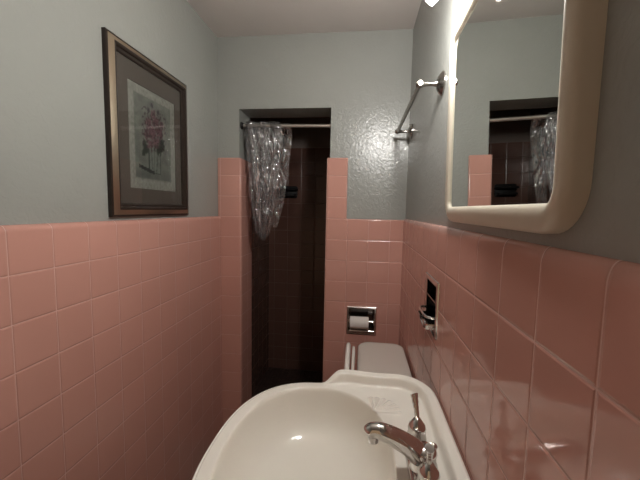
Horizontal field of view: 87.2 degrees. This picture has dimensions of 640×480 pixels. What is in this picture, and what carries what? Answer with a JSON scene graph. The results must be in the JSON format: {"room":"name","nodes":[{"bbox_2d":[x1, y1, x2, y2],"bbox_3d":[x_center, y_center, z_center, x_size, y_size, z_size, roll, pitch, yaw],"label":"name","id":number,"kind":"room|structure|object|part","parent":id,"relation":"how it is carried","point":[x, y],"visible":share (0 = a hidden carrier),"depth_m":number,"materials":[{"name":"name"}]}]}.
{"room":"bathroom","nodes":[
{"label":"bathroom","id":0,"kind":"room"},
{"bbox_2d":[0,0,268,393],"bbox_3d":[-0.720,0.153,0.835,0.124,2.251,3.950,2,5,7],"label":"wall","id":1,"kind":"structure","parent":0,"point":[53,168],"depth_m":0.93,"materials":[{"name":"grey paint"}]},
{"bbox_2d":[0,216,222,479],"bbox_3d":[-0.734,0.655,0.453,0.018,1.320,2.902,2,5,7],"label":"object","id":2,"kind":"structure","parent":1,"relation":"attached to","point":[111,331],"depth_m":1.03,"materials":[{"name":"pink tile"}]},
{"bbox_2d":[101,27,188,216],"bbox_3d":[-0.607,-0.367,1.237,0.024,0.555,0.462,2,5,7],"label":"framed picture","id":3,"kind":"object","parent":1,"relation":"attached to","point":[145,105],"visible":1,"depth_m":1.17,"materials":[{"name":"brown wood"}]},
{"bbox_2d":[127,78,175,191],"bbox_3d":[-0.614,-0.363,1.245,0.001,0.356,0.283,2,5,7],"label":"print","id":4,"kind":"object","parent":3,"relation":"attached to","point":[151,117],"depth_m":1.22},
{"bbox_2d":[218,158,251,424],"bbox_3d":[-0.490,0.364,1.962,0.128,1.632,0.192,2,5,7],"label":"trim","id":5,"kind":"structure","parent":1,"relation":"attached to","point":[234,174],"depth_m":1.87,"materials":[{"name":"pink tile"}]},
{"bbox_2d":[252,367,322,396],"bbox_3d":[-0.033,1.188,2.510,1.107,0.110,0.855,2,5,7],"label":"floor","id":6,"kind":"structure","parent":0,"point":[273,377],"depth_m":2.71,"materials":[{"name":"tile"}]},
{"bbox_2d":[250,117,330,147],"bbox_3d":[0.007,-0.899,2.318,1.107,0.401,0.855,2,5,7],"label":"wall","id":7,"kind":"structure","parent":0,"point":[299,137],"depth_m":2.67,"materials":[{"name":"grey paint"}]},
{"bbox_2d":[268,148,329,370],"bbox_3d":[0.031,0.188,2.794,1.107,1.850,0.100,2,5,7],"label":"wall","id":8,"kind":"structure","parent":0,"point":[297,242],"depth_m":2.77,"materials":[{"name":"tile"}]},
{"bbox_2d":[277,186,297,197],"bbox_3d":[-0.261,-0.385,2.692,0.165,0.096,0.070,2,5,7],"label":"soap dish","id":9,"kind":"object","parent":8,"relation":"attached to","point":[289,191],"visible":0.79,"depth_m":2.71,"materials":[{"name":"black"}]},
{"bbox_2d":[280,194,295,195],"bbox_3d":[-0.262,-0.361,2.692,0.136,0.016,0.065,2,5,7],"label":"tray","id":10,"kind":"object","parent":9,"relation":"on","point":[280,194],"depth_m":2.66,"materials":[{"name":"black rubber"}]},
{"bbox_2d":[187,0,421,36],"bbox_3d":[-0.210,-0.968,0.290,1.199,0.100,3.195,2,5,7],"label":"ceiling","id":11,"kind":"structure","parent":0,"point":[225,18],"depth_m":1.54,"materials":[{"name":"paint"}]},
{"bbox_2d":[217,29,412,219],"bbox_3d":[-0.051,0.069,1.889,1.199,2.251,0.178,2,5,7],"label":"wall","id":12,"kind":"structure","parent":0,"point":[360,80],"depth_m":1.72,"materials":[{"name":"grey paint"}]},
{"bbox_2d":[240,122,330,128],"bbox_3d":[-0.183,-0.611,1.788,0.489,0.039,0.038,2,5,7],"label":"shower rod","id":13,"kind":"object","parent":12,"relation":"attached to","point":[242,125],"visible":0.91,"depth_m":1.78,"materials":[{"name":"silver metal"}]},
{"bbox_2d":[245,121,290,239],"bbox_3d":[-0.285,-0.317,1.839,0.251,0.641,0.103,2,5,7],"label":"shower curtain","id":14,"kind":"object","parent":13,"relation":"hanging from","point":[281,130],"visible":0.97,"depth_m":1.85,"materials":[{"name":"clear plastic"}]},
{"bbox_2d":[346,306,376,334],"bbox_3d":[0.222,0.425,1.804,0.157,0.152,0.079,2,5,7],"label":"toilet paper holder","id":15,"kind":"object","parent":12,"relation":"attached to","point":[370,312],"visible":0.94,"depth_m":1.79,"materials":[{"name":"silver metal"}]},
{"bbox_2d":[350,316,368,329],"bbox_3d":[0.207,0.436,1.775,0.097,0.065,0.065,2,5,7],"label":"toilet paper roll","id":16,"kind":"object","parent":15,"relation":"hanging from","point":[356,322],"visible":1,"depth_m":1.75,"materials":[{"name":"white paper"}]},
{"bbox_2d":[323,158,403,381],"bbox_3d":[0.235,0.386,1.876,0.409,1.632,0.192,2,5,7],"label":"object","id":17,"kind":"structure","parent":12,"relation":"attached to","point":[363,257],"depth_m":1.76,"materials":[{"name":"pink tile"}]},
{"bbox_2d":[405,0,639,263],"bbox_3d":[0.313,0.218,0.333,0.100,2.251,3.195,2,5,7],"label":"wall","id":18,"kind":"structure","parent":0,"point":[608,226],"depth_m":0.33,"materials":[{"name":"grey paint"}]},
{"bbox_2d":[395,71,445,138],"bbox_3d":[0.358,-0.486,1.290,0.079,0.068,0.675,2,5,7],"label":"towel bar","id":19,"kind":"object","parent":18,"relation":"attached to","point":[440,83],"visible":1,"depth_m":0.99,"materials":[{"name":"silver metal"}]},
{"bbox_3d":[0.391,-0.513,1.590,0.073,0.026,0.026,2,5,7],"label":"post","id":20,"kind":"part","parent":19,"relation":"part of","materials":[{"name":"silver metal"}]},
{"bbox_3d":[0.318,-0.460,0.990,0.073,0.026,0.026,2,5,7],"label":"post","id":21,"kind":"part","parent":19,"relation":"part of","materials":[{"name":"silver metal"}]},
{"bbox_2d":[417,272,439,339],"bbox_3d":[0.347,0.189,0.999,0.090,0.157,0.175,2,5,7],"label":"soap holder","id":22,"kind":"object","parent":18,"relation":"attached to","point":[428,317],"visible":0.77,"depth_m":1.03,"materials":[{"name":"silver metal"}]},
{"bbox_2d":[417,310,434,329],"bbox_3d":[0.341,0.240,1.005,0.080,0.019,0.135,2,5,7],"label":"soap tray","id":23,"kind":"object","parent":22,"relation":"on","point":[429,324],"depth_m":1.01,"materials":[{"name":"silver metal"}]},
{"bbox_3d":[0.327,0.216,1.005,0.050,0.010,0.128,2,5,7],"label":"guard rail","id":24,"kind":"part","parent":22,"relation":"part of","materials":[{"name":"silver metal"}]},
{"bbox_2d":[427,292,435,303],"bbox_3d":[0.359,0.174,0.997,0.056,0.003,0.139,2,5,7],"label":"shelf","id":25,"kind":"object","parent":22,"relation":"attached to","point":[432,295],"depth_m":1.03,"materials":[{"name":"metal"}]},
{"bbox_3d":[0.331,0.189,1.001,0.010,0.157,0.175,2,5,7],"label":"frame","id":26,"kind":"part","parent":22,"relation":"part of","materials":[{"name":"silver metal"}]},
{"bbox_2d":[426,0,436,5],"bbox_3d":[0.267,-0.623,0.701,0.128,0.252,0.110,2,5,7],"label":"wall lamp","id":27,"kind":"object","parent":18,"relation":"attached to","point":[430,2],"visible":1,"depth_m":0.71,"materials":[{"name":"silver metal"}]},
{"bbox_2d":[398,219,639,479],"bbox_3d":[0.244,0.680,0.336,0.011,1.328,2.902,2,5,7],"label":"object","id":28,"kind":"structure","parent":18,"relation":"attached to","point":[532,367],"depth_m":0.43,"materials":[{"name":"pink tile"}]},
{"bbox_2d":[445,0,608,233],"bbox_3d":[0.289,-0.252,0.584,0.035,0.454,0.531,2,5,7],"label":"wall mirror","id":29,"kind":"object","parent":18,"relation":"attached to","point":[525,76],"visible":1,"depth_m":0.43,"materials":[{"name":"beige plastic"}]},
{"bbox_2d":[450,0,563,206],"bbox_3d":[0.285,-0.250,0.569,0.011,0.382,0.463,2,5,8],"label":"mirror glass","id":30,"kind":"object","parent":29,"relation":"attached to","point":[507,57],"depth_m":0.49,"materials":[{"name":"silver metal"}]},
{"bbox_3d":[-0.254,1.373,0.505,1.199,0.100,3.195,2,5,7],"label":"floor","id":31,"kind":"structure","parent":0,"visible":0},
{"bbox_2d":[192,369,470,479],"bbox_3d":[0.016,0.860,0.743,0.525,0.888,0.653,2,5,7],"label":"sink","id":32,"kind":"object","parent":31,"relation":"on","point":[294,431],"visible":0.94,"depth_m":0.87,"materials":[{"name":"white ceramic"}]},
{"bbox_2d":[364,393,439,479],"bbox_3d":[0.157,0.393,0.653,0.145,0.121,0.184,2,5,7],"label":"sink faucet","id":33,"kind":"object","parent":32,"relation":"on","point":[420,455],"visible":1,"depth_m":0.64,"materials":[{"name":"silver metal"}]},
{"bbox_3d":[0.154,0.400,0.652,0.139,0.087,0.045,2,5,7],"label":"spout","id":34,"kind":"part","parent":33,"relation":"part of","materials":[{"name":"silver metal"}]},
{"bbox_3d":[0.199,0.446,0.653,0.056,0.017,0.184,2,5,7],"label":"plate","id":35,"kind":"part","parent":33,"relation":"part of","materials":[{"name":"silver metal"}]},
{"bbox_3d":[0.205,0.354,0.718,0.016,0.053,0.032,-1,5,-17],"label":"lever","id":36,"kind":"part","parent":33,"relation":"part of","materials":[{"name":"silver metal"}]},
{"bbox_3d":[0.204,0.406,0.711,0.045,0.065,0.045,2,5,7],"label":"handle","id":37,"kind":"part","parent":33,"relation":"part of","materials":[{"name":"silver metal"}]},
{"bbox_3d":[0.189,0.417,0.587,0.045,0.065,0.045,2,5,7],"label":"handle","id":38,"kind":"part","parent":33,"relation":"part of","materials":[{"name":"silver metal"}]},
{"bbox_3d":[0.187,0.367,0.571,0.016,0.053,0.032,4,6,30],"label":"lever","id":39,"kind":"part","parent":33,"relation":"part of","materials":[{"name":"silver metal"}]},
{"bbox_2d":[344,342,411,376],"bbox_3d":[0.006,0.830,1.397,0.690,0.827,0.488,2,5,7],"label":"toilet","id":40,"kind":"object","parent":31,"relation":"on","point":[376,357],"visible":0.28,"depth_m":1.38,"materials":[{"name":"beige ceramic"}]},
{"bbox_3d":[0.106,0.626,1.368,0.026,0.412,0.361,2,5,7],"label":"seat","id":41,"kind":"part","parent":40,"relation":"part of","materials":[{"name":"white plastic"}]},
{"bbox_3d":[0.128,0.634,1.366,0.020,0.398,0.361,2,5,7],"label":"lid","id":42,"kind":"part","parent":40,"relation":"part of","materials":[{"name":"white plastic"}]}
]}

